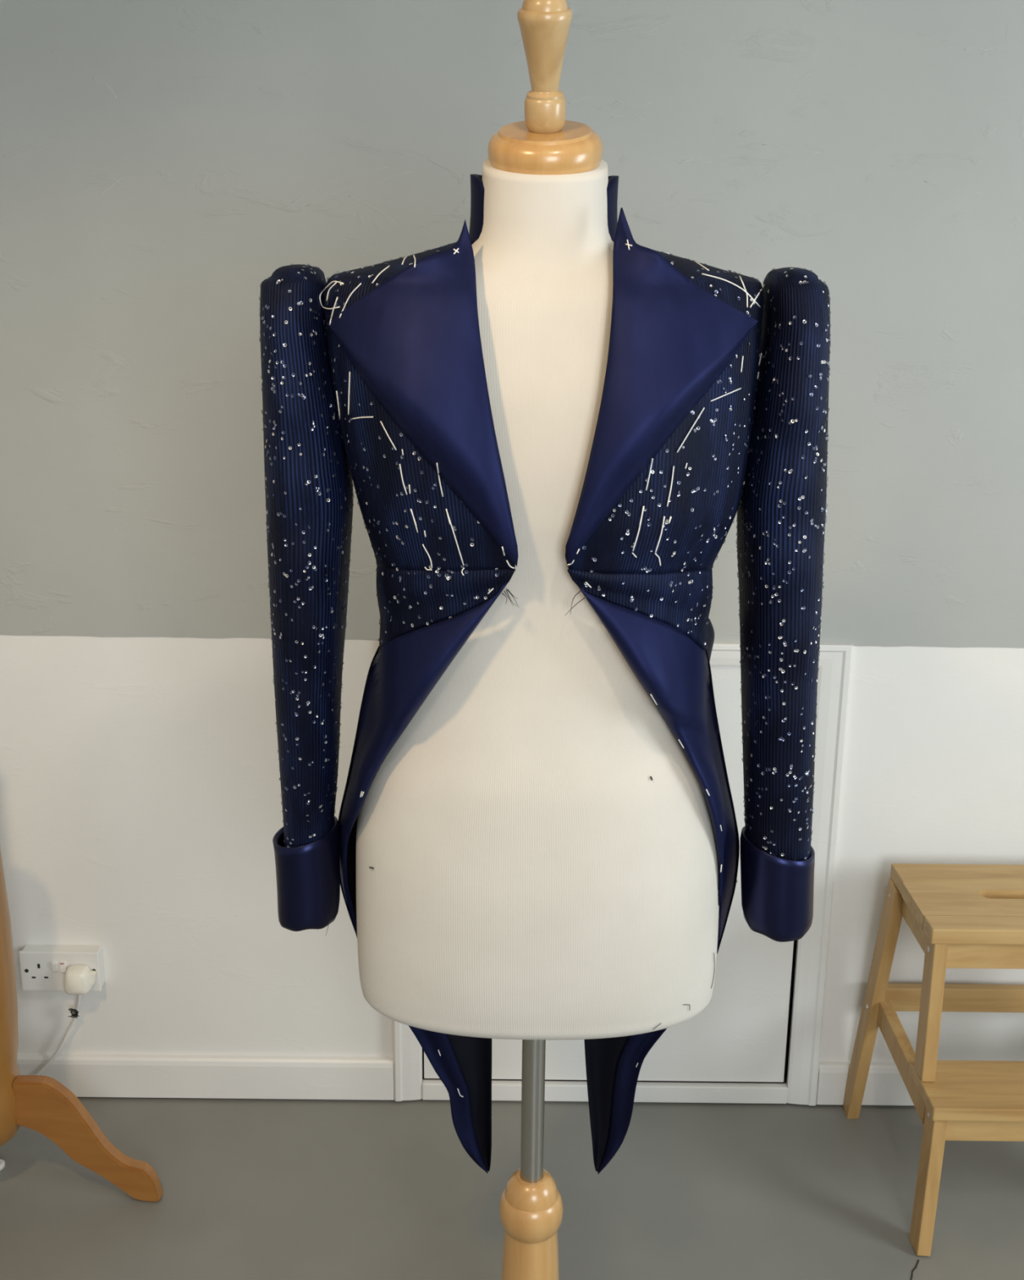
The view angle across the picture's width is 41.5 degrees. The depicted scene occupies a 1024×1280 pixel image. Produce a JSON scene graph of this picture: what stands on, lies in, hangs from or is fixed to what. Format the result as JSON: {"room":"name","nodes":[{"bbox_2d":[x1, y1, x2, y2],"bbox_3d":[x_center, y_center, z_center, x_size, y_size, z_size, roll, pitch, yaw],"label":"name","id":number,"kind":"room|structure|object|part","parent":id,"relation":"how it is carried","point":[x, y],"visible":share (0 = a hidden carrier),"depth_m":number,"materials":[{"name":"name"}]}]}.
{"room":"workspace","nodes":[
{"label":"workspace","id":0,"kind":"room"},
{"bbox_2d":[0,0,1023,1083],"bbox_3d":[0.104,-0.370,2.236,4.800,2.420,0.252,1,16,0],"label":"wall","id":1,"kind":"structure","parent":0,"point":[160,160],"depth_m":2.10,"materials":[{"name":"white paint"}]},
{"bbox_2d":[18,945,104,991],"bbox_3d":[-0.784,0.573,2.354,0.138,0.076,0.034,1,16,0],"label":"wall socket","id":2,"kind":"object","parent":1,"relation":"attached to","point":[42,967],"visible":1,"depth_m":2.34,"materials":[{"name":"white plastic"}]},
{"bbox_2d":[51,961,58,972],"bbox_3d":[-0.791,0.566,2.339,0.010,0.019,0.009,1,15,0],"label":"rocker switch","id":3,"kind":"object","parent":2,"relation":"attached to","point":[55,965],"depth_m":2.34,"materials":[{"name":"white plastic"}]},
{"bbox_2d":[59,961,66,972],"bbox_3d":[-0.776,0.566,2.339,0.010,0.019,0.009,1,15,0],"label":"rocker switch","id":4,"kind":"object","parent":2,"relation":"attached to","point":[63,965],"depth_m":2.34,"materials":[{"name":"white plastic"}]},
{"bbox_2d":[35,964,96,1075],"bbox_3d":[-0.864,0.698,2.357,0.288,0.276,0.051,-1,16,-6],"label":"plug","id":5,"kind":"object","parent":2,"relation":"attached to","point":[79,980],"visible":0.88,"depth_m":2.32,"materials":[{"name":"white plastic"}]},
{"bbox_3d":[-0.878,0.719,2.364,0.262,0.231,0.041,-2,16,-10],"label":"cord","id":6,"kind":"part","parent":5,"relation":"part of","materials":[{"name":"white plastic"}]},
{"bbox_2d":[67,1008,79,1017],"bbox_3d":[-0.768,0.653,2.367,0.020,0.018,0.007,1,16,0],"label":"tie","id":7,"kind":"object","parent":5,"relation":"attached to","point":[71,1010],"visible":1,"depth_m":2.37,"materials":[{"name":"black"}]},
{"bbox_2d":[16,1052,394,1100],"bbox_3d":[-1.260,0.774,2.421,2.097,0.078,0.016,1,16,0],"label":"baseboard","id":8,"kind":"structure","parent":1,"relation":"attached to","point":[84,1074],"depth_m":2.41,"materials":[{"name":"white paint"}]},
{"bbox_2d":[393,641,853,1106],"bbox_3d":[0.172,0.414,2.323,0.756,0.857,0.033,1,16,0],"label":"door","id":9,"kind":"structure","parent":1,"relation":"in","point":[740,1035],"depth_m":2.39,"materials":[{"name":"white paint"}]},
{"bbox_3d":[-0.181,0.411,2.320,0.055,0.857,0.022,-3,16,-13],"label":"frame post","id":10,"kind":"part","parent":9,"relation":"part of","materials":[{"name":"white paint"}]},
{"bbox_3d":[0.166,0.812,2.429,0.654,0.033,0.016,1,15,0],"label":"sill","id":11,"kind":"part","parent":9,"relation":"part of","materials":[{"name":"white paint"}]},
{"bbox_3d":[0.523,0.418,2.319,0.057,0.857,0.022,4,16,13],"label":"frame post","id":12,"kind":"part","parent":9,"relation":"part of","materials":[{"name":"white paint"}]},
{"bbox_2d":[816,1061,913,1105],"bbox_3d":[1.519,0.803,2.421,1.945,0.078,0.016,1,16,0],"label":"baseboard","id":13,"kind":"structure","parent":1,"relation":"attached to","point":[885,1086],"depth_m":2.41,"materials":[{"name":"white paint"}]},
{"bbox_2d":[0,1097,1023,1279],"bbox_3d":[0.086,1.346,0.648,4.800,0.042,4.030,1,16,0],"label":"floor","id":14,"kind":"structure","parent":0,"point":[253,1188],"depth_m":2.19,"materials":[{"name":"grey paint"}]},
{"bbox_2d":[0,1159,4,1170],"bbox_3d":[-0.853,0.870,2.239,0.025,0.009,0.025,1,16,0],"label":"cap","id":15,"kind":"object","parent":14,"relation":"on","point":[2,1162],"visible":1,"depth_m":2.24,"materials":[{"name":"white"}]},
{"bbox_2d":[0,848,163,1201],"bbox_3d":[-0.783,0.468,2.078,0.451,0.870,0.510,1,16,0],"label":"wooden stand","id":16,"kind":"object","parent":14,"relation":"on","point":[41,1104],"visible":1,"depth_m":2.13,"materials":[{"name":"orange wood"}]},
{"bbox_3d":[-0.847,0.500,2.082,0.151,0.594,0.151,1,15,0],"label":"post","id":17,"kind":"part","parent":16,"relation":"part of","materials":[{"name":"orange wood"}]},
{"bbox_2d":[355,0,719,1279],"bbox_3d":[0.027,0.218,1.498,0.492,1.679,0.428,1,16,0],"label":"dress form","id":18,"kind":"object","parent":14,"relation":"on","point":[537,860],"visible":0.64,"depth_m":1.30,"materials":[{"name":"white fabric"}]},
{"bbox_3d":[0.021,0.767,1.582,0.124,0.327,0.124,1,15,0],"label":"post","id":19,"kind":"part","parent":18,"relation":"part of","materials":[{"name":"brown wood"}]},
{"bbox_2d":[258,173,831,1173],"bbox_3d":[0.036,0.140,1.413,0.577,1.187,0.316,1,16,0],"label":"tailcoat","id":20,"kind":"object","parent":18,"relation":"attached to","point":[714,408],"visible":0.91,"depth_m":1.25,"materials":[{"name":"blue fabric"}]},
{"bbox_3d":[-0.087,-0.207,1.252,0.183,0.318,0.151,1,15,0],"label":"panel","id":21,"kind":"part","parent":20,"relation":"part of","materials":[{"name":"blue fabric"}]},
{"bbox_3d":[-0.081,-0.026,1.290,0.050,0.115,0.196,-14,21,-42],"label":"waist panel","id":22,"kind":"part","parent":20,"relation":"part of","materials":[{"name":"blue fabric"}]},
{"bbox_3d":[0.140,-0.024,1.288,0.205,0.113,0.053,-14,21,-42],"label":"waist panel","id":23,"kind":"part","parent":20,"relation":"part of","materials":[{"name":"blue fabric"}]},
{"bbox_3d":[0.144,-0.204,1.252,0.184,0.318,0.152,1,15,0],"label":"panel","id":24,"kind":"part","parent":20,"relation":"part of","materials":[{"name":"blue fabric"}]},
{"bbox_2d":[842,863,1023,1256],"bbox_3d":[0.841,0.651,2.179,0.492,0.503,0.389,1,16,0],"label":"step stool","id":25,"kind":"object","parent":14,"relation":"on","point":[960,916],"visible":1,"depth_m":2.09,"materials":[{"name":"brown wood"}]},
{"bbox_3d":[0.620,0.622,2.319,0.035,0.480,0.114,-6,17,-23],"label":"leg","id":26,"kind":"part","parent":25,"relation":"part of","materials":[{"name":"brown wood"}]},
{"bbox_3d":[0.638,0.673,2.209,0.020,0.080,0.286,0,16,-3],"label":"diagonal rail","id":27,"kind":"part","parent":25,"relation":"part of","materials":[{"name":"brown wood"}]},
{"bbox_3d":[0.648,0.448,2.144,0.017,0.045,0.148,1,15,0],"label":"rail","id":28,"kind":"part","parent":25,"relation":"part of","materials":[{"name":"brown wood"}]},
{"bbox_3d":[0.635,0.824,2.061,0.036,0.229,0.070,1,15,0],"label":"step leg","id":29,"kind":"part","parent":25,"relation":"part of","materials":[{"name":"brown wood"}]},
{"bbox_3d":[0.643,0.563,2.074,0.024,0.231,0.055,1,15,0],"label":"leg","id":30,"kind":"part","parent":25,"relation":"part of","materials":[{"name":"brown wood"}]},
{"bbox_3d":[0.842,0.622,2.346,0.434,0.045,0.018,1,15,0],"label":"rail","id":31,"kind":"part","parent":25,"relation":"part of","materials":[{"name":"brown wood"}]},
{"bbox_3d":[0.840,0.738,2.047,0.375,0.040,0.018,1,15,0],"label":"step rail","id":32,"kind":"part","parent":25,"relation":"part of","materials":[{"name":"brown wood"}]},
{"bbox_3d":[0.843,0.476,2.051,0.375,0.045,0.018,1,15,0],"label":"rail","id":33,"kind":"part","parent":25,"relation":"part of","materials":[{"name":"brown wood"}]}
]}

